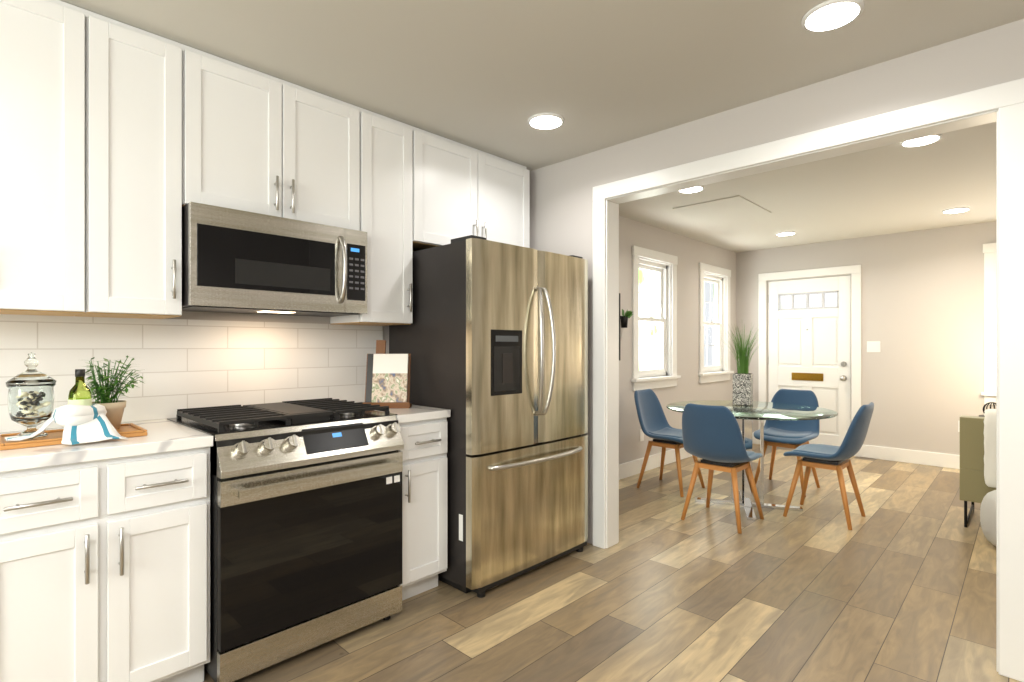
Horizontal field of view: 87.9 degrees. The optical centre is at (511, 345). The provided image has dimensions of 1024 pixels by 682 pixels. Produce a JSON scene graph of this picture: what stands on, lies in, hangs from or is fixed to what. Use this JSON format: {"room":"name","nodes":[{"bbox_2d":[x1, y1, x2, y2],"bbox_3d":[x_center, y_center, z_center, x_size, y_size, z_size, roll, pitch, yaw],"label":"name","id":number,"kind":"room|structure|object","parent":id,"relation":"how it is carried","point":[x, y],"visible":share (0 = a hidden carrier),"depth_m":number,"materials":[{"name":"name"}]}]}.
{"room":"kitchen","nodes":[
{"label":"kitchen","id":0,"kind":"room"},
{"bbox_2d":[166,311,388,353],"bbox_3d":[-0.478,0.013,3.507,0.150,2.440,9.830,0,0,44],"label":"wall","id":1,"kind":"structure","parent":0,"point":[191,315],"depth_m":2.61,"materials":[{"name":"grey paint"}]},
{"bbox_2d":[0,0,115,316],"bbox_3d":[-1.724,-0.662,1.881,0.323,1.082,0.430,0,0,44],"label":"upper cabinet","id":2,"kind":"object","parent":1,"relation":"attached to","point":[58,58],"depth_m":1.83,"materials":[{"name":"white wood"}]},
{"bbox_2d":[108,21,207,318],"bbox_3d":[-1.513,-0.662,2.098,0.323,1.082,0.426,0,0,44],"label":"upper cabinet","id":3,"kind":"object","parent":1,"relation":"attached to","point":[122,144],"depth_m":2.03,"materials":[{"name":"white wood"}]},
{"bbox_2d":[0,314,382,432],"bbox_3d":[-1.668,0.107,2.170,0.008,0.452,2.613,0,0,44],"label":"tile backsplash","id":4,"kind":"structure","parent":1,"relation":"attached to","point":[185,363],"depth_m":2.39,"materials":[{"name":"white tile"}]},
{"bbox_2d":[208,53,363,231],"bbox_3d":[-1.139,-0.883,2.483,0.323,0.640,0.772,0,0,44],"label":"upper cabinet","id":5,"kind":"object","parent":1,"relation":"attached to","point":[277,147],"depth_m":2.37,"materials":[{"name":"white wood"}]},
{"bbox_2d":[182,202,366,316],"bbox_3d":[-1.094,-0.354,2.439,0.448,0.403,0.764,0,0,44],"label":"over-the-range microwave","id":6,"kind":"object","parent":5,"relation":"attached to","point":[239,261],"visible":1,"depth_m":2.26,"materials":[{"name":"grey metal"}]},
{"bbox_2d":[330,109,427,325],"bbox_3d":[-0.758,-0.662,2.874,0.323,1.082,0.443,0,0,44],"label":"upper cabinet","id":7,"kind":"object","parent":1,"relation":"attached to","point":[395,152],"depth_m":2.79,"materials":[{"name":"white wood"}]},
{"bbox_2d":[428,132,529,247],"bbox_3d":[-0.321,-0.887,3.324,0.323,0.632,0.937,0,0,44],"label":"upper cabinet","id":8,"kind":"object","parent":1,"relation":"attached to","point":[472,191],"depth_m":3.19,"materials":[{"name":"white wood"}]},
{"bbox_2d":[60,0,1023,252],"bbox_3d":[0.991,-1.244,2.078,4.250,0.087,9.830,0,0,44],"label":"ceiling","id":9,"kind":"structure","parent":0,"point":[492,77],"depth_m":2.34,"materials":[{"name":"white paint"}]},
{"bbox_2d":[528,113,563,128],"bbox_3d":[0.182,-1.200,2.845,0.195,0.011,0.195,0,0,-1],"label":"recessed light","id":10,"kind":"object","parent":9,"relation":"in","point":[541,120],"depth_m":2.83,"materials":[{"name":"white"}]},
{"bbox_2d":[678,186,703,192],"bbox_3d":[1.367,-1.200,4.063,0.195,0.011,0.195,0,0,-1],"label":"recessed light","id":11,"kind":"object","parent":9,"relation":"in","point":[695,189],"depth_m":4.08,"materials":[{"name":"white plastic"}]},
{"bbox_2d":[776,231,795,235],"bbox_3d":[2.928,-1.200,5.683,0.195,0.011,0.195,0,0,-1],"label":"recessed light","id":12,"kind":"object","parent":9,"relation":"in","point":[786,233],"depth_m":5.64,"materials":[{"name":"white plastic"}]},
{"bbox_2d":[801,0,863,31],"bbox_3d":[1.163,-1.200,1.932,0.195,0.011,0.195,0,0,-1],"label":"recessed light","id":13,"kind":"object","parent":9,"relation":"in","point":[828,15],"depth_m":1.92,"materials":[{"name":"white plastic"}]},
{"bbox_2d":[900,134,941,146],"bbox_3d":[2.384,-1.200,3.102,0.195,0.011,0.195,0,0,-1],"label":"recessed light","id":14,"kind":"object","parent":9,"relation":"in","point":[925,140],"depth_m":3.10,"materials":[{"name":"white"}]},
{"bbox_2d":[942,207,969,212],"bbox_3d":[3.932,-1.200,4.707,0.195,0.011,0.195,0,0,-1],"label":"recessed light","id":15,"kind":"object","parent":9,"relation":"in","point":[959,209],"depth_m":4.69,"materials":[{"name":"white"}]},
{"bbox_2d":[203,444,1020,681],"bbox_3d":[0.991,1.273,2.078,4.250,0.080,9.830,0,0,44],"label":"floor","id":16,"kind":"structure","parent":0,"point":[897,583],"depth_m":2.54,"materials":[{"name":"brown wood"}]},
{"bbox_2d":[0,465,7,681],"bbox_3d":[-1.928,0.795,1.447,0.620,0.876,0.746,0,0,44],"label":"base cabinet","id":17,"kind":"object","parent":16,"relation":"on","point":[3,472],"depth_m":1.51,"materials":[{"name":"white wood"}]},
{"bbox_2d":[8,441,212,681],"bbox_3d":[-1.526,0.795,1.861,0.620,0.876,0.684,0,0,44],"label":"base cabinet","id":18,"kind":"object","parent":16,"relation":"on","point":[104,560],"depth_m":1.69,"materials":[{"name":"white wood"}]},
{"bbox_2d":[0,419,212,468],"bbox_3d":[-1.817,0.338,1.559,0.627,0.037,1.528,0,0,44],"label":"countertop","id":19,"kind":"structure","parent":18,"relation":"on","point":[163,433],"depth_m":1.72,"materials":[{"name":"white stone"}]},
{"bbox_2d":[0,423,146,450],"bbox_3d":[-1.514,0.308,1.836,0.245,0.021,0.380,0,0,44],"label":"tray","id":20,"kind":"object","parent":19,"relation":"on","point":[126,430],"visible":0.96,"depth_m":1.77,"materials":[{"name":"brown wood"}]},
{"bbox_2d":[5,352,56,437],"bbox_3d":[-1.605,0.163,1.775,0.128,0.283,0.128,0,0,44],"label":"apothecary jar","id":21,"kind":"object","parent":20,"relation":"on","point":[31,398],"visible":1,"depth_m":1.74,"materials":[{"name":"clear glass"}]},
{"bbox_2d":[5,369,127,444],"bbox_3d":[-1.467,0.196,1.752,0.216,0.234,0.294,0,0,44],"label":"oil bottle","id":22,"kind":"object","parent":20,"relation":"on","point":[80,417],"visible":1,"depth_m":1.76,"materials":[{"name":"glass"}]},
{"bbox_2d":[5,403,127,444],"bbox_3d":[-1.467,0.252,1.752,0.216,0.121,0.294,0,0,44],"label":"towel","id":23,"kind":"object","parent":22,"relation":"hanging from","point":[82,422],"depth_m":1.74,"materials":[{"name":"white fabric"}]},
{"bbox_2d":[78,356,144,428],"bbox_3d":[-1.478,0.170,1.970,0.278,0.268,0.217,0,0,44],"label":"potted plant","id":24,"kind":"object","parent":20,"relation":"on","point":[115,410],"visible":0.9,"depth_m":1.93,"materials":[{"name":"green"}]},
{"bbox_2d":[167,398,403,681],"bbox_3d":[-0.969,0.754,2.333,0.713,0.958,0.776,0,0,44],"label":"range","id":25,"kind":"object","parent":16,"relation":"on","point":[305,525],"visible":0.98,"depth_m":2.08,"materials":[{"name":"silver metal"}]},
{"bbox_2d":[398,413,450,600],"bbox_3d":[-0.642,0.795,2.769,0.620,0.876,0.310,0,0,44],"label":"base cabinet","id":26,"kind":"object","parent":16,"relation":"on","point":[424,473],"depth_m":2.56,"materials":[{"name":"white wood"}]},
{"bbox_2d":[374,405,450,420],"bbox_3d":[-0.641,0.338,2.768,0.627,0.037,0.314,0,0,44],"label":"countertop","id":27,"kind":"structure","parent":26,"relation":"on","point":[404,414],"depth_m":2.59,"materials":[{"name":"white stone"}]},
{"bbox_2d":[363,340,411,407],"bbox_3d":[-0.654,0.143,2.798,0.250,0.350,0.177,0,0,-4],"label":"cookbook stand","id":28,"kind":"object","parent":27,"relation":"on","point":[387,379],"visible":0.88,"depth_m":2.77,"materials":[{"name":"brown wood"}]},
{"bbox_2d":[389,235,587,597],"bbox_3d":[-0.092,0.345,3.124,0.818,1.776,0.942,0,0,44],"label":"fridge","id":29,"kind":"object","parent":16,"relation":"on","point":[492,339],"visible":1,"depth_m":2.76,"materials":[{"name":"grey metal"}]},
{"bbox_2d":[634,389,704,496],"bbox_3d":[1.355,0.816,4.647,0.522,0.841,0.470,0,0,44],"label":"dining chair","id":30,"kind":"object","parent":16,"relation":"on","point":[658,428],"visible":0.9,"depth_m":4.66,"materials":[{"name":"blue fabric"}]},
{"bbox_2d":[681,403,763,533],"bbox_3d":[1.473,0.816,3.757,0.470,0.841,0.522,0,0,44],"label":"dining chair","id":31,"kind":"object","parent":16,"relation":"on","point":[712,437],"visible":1,"depth_m":3.61,"materials":[{"name":"blue fabric"}]},
{"bbox_2d":[666,400,837,520],"bbox_3d":[1.819,0.857,4.112,1.200,0.752,1.200,0,0,44],"label":"dining table","id":32,"kind":"object","parent":16,"relation":"on","point":[756,410],"visible":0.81,"depth_m":4.02,"materials":[{"name":"clear glass"}]},
{"bbox_2d":[714,326,761,404],"bbox_3d":[1.871,0.131,4.402,0.467,0.699,0.423,0,0,44],"label":"vase","id":33,"kind":"object","parent":32,"relation":"on","point":[742,385],"visible":1,"depth_m":4.35,"materials":[{"name":"white ceramic"}]},
{"bbox_2d":[753,389,819,496],"bbox_3d":[2.409,0.816,4.648,0.470,0.841,0.522,0,0,44],"label":"dining chair","id":34,"kind":"object","parent":16,"relation":"on","point":[793,434],"visible":0.69,"depth_m":4.67,"materials":[{"name":"blue fabric"}]},
{"bbox_2d":[783,402,873,529],"bbox_3d":[2.287,0.816,3.825,0.522,0.841,0.470,0,0,44],"label":"dining chair","id":35,"kind":"object","parent":16,"relation":"on","point":[836,458],"visible":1,"depth_m":3.70,"materials":[{"name":"blue fabric"}]},
{"bbox_2d":[960,415,995,526],"bbox_3d":[3.553,0.858,3.618,0.725,0.750,0.710,0,0,44],"label":"accent armchair","id":36,"kind":"object","parent":16,"relation":"on","point":[974,487],"visible":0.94,"depth_m":3.57,"materials":[{"name":"yellow fabric"}]},
{"bbox_2d":[984,409,995,487],"bbox_3d":[3.348,0.674,3.418,0.462,0.520,0.269,0,0,44],"label":"fur throw","id":37,"kind":"object","parent":36,"relation":"on","point":[990,447],"visible":0.23,"depth_m":3.47,"materials":[{"name":"white fur"}]},
{"bbox_2d":[980,490,995,545],"bbox_3d":[3.119,1.060,3.183,0.474,0.345,0.474,0,0,44],"label":"knit pouf","id":38,"kind":"object","parent":16,"relation":"on","point":[988,515],"visible":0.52,"depth_m":3.23,"materials":[{"name":"white fabric"}]},
{"bbox_3d":[4.281,0.923,4.535,0.450,0.621,0.450,0,0,44],"label":"side table","id":39,"kind":"object","parent":16,"relation":"on","visible":0},
{"bbox_2d":[983,402,995,412],"bbox_3d":[4.104,0.547,4.540,0.127,0.137,0.123,0,0,44],"label":"decorative orb","id":40,"kind":"object","parent":39,"relation":"on","point":[994,403],"visible":0.44,"depth_m":4.54,"materials":[{"name":"black metal"}]},
{"bbox_2d":[987,343,995,370],"bbox_3d":[4.270,0.295,4.574,0.270,0.634,0.270,0,0,44],"label":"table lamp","id":41,"kind":"object","parent":39,"relation":"on","point":[991,364],"visible":0.15,"depth_m":4.58,"materials":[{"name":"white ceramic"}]},
{"bbox_2d":[530,19,1023,543],"bbox_3d":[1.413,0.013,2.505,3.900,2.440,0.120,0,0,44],"label":"wall","id":42,"kind":"structure","parent":0,"point":[922,323],"depth_m":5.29,"materials":[{"name":"grey paint"}]},
{"bbox_2d":[619,293,632,359],"bbox_3d":[1.042,-0.177,4.867,0.132,0.620,0.191,0,0,44],"label":"wall planter","id":43,"kind":"object","parent":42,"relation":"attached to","point":[624,319],"visible":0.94,"depth_m":4.85,"materials":[{"name":"black metal"}]},
{"bbox_2d":[640,429,643,440],"bbox_3d":[1.268,0.871,5.192,0.005,0.115,0.070,0,0,44],"label":"outlet","id":44,"kind":"object","parent":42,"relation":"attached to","point":[641,432],"depth_m":5.18,"materials":[{"name":"white plastic"}]},
{"bbox_2d":[639,260,666,377],"bbox_3d":[1.397,-0.269,5.429,0.070,1.164,0.648,0,0,44],"label":"dining window","id":45,"kind":"structure","parent":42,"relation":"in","point":[661,269],"depth_m":5.55,"materials":[{"name":"glass"}]},
{"bbox_2d":[704,274,722,371],"bbox_3d":[2.391,-0.269,6.450,0.070,1.164,0.638,0,0,44],"label":"dining window","id":46,"kind":"structure","parent":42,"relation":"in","point":[718,305],"depth_m":6.62,"materials":[{"name":"glass"}]},
{"bbox_2d":[593,78,1023,681],"bbox_3d":[0.983,0.118,2.156,4.070,2.230,9.630,0,0,44],"label":"trim","id":47,"kind":"structure","parent":42,"relation":"attached to","point":[1001,106],"depth_m":2.64,"materials":[{"name":"white wood"}]},
{"bbox_2d":[768,275,850,445],"bbox_3d":[3.488,0.213,6.290,0.885,2.023,0.122,0,0,44],"label":"front door","id":48,"kind":"structure","parent":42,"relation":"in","point":[809,348],"depth_m":6.23,"materials":[{"name":"white wood"}]},
{"bbox_2d":[867,341,879,351],"bbox_3d":[3.964,0.008,5.827,0.125,0.120,0.009,0,0,44],"label":"light switch","id":49,"kind":"object","parent":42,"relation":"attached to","point":[873,346],"depth_m":5.83,"materials":[{"name":"white plastic"}]},
{"label":"outside","id":50,"kind":"structure","parent":0,"visible":0},
{"bbox_2d":[639,269,836,369],"bbox_3d":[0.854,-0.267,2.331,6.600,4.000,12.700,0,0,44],"label":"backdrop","id":51,"kind":"structure","parent":50,"point":[784,299],"depth_m":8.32,"materials":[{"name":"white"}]}
]}

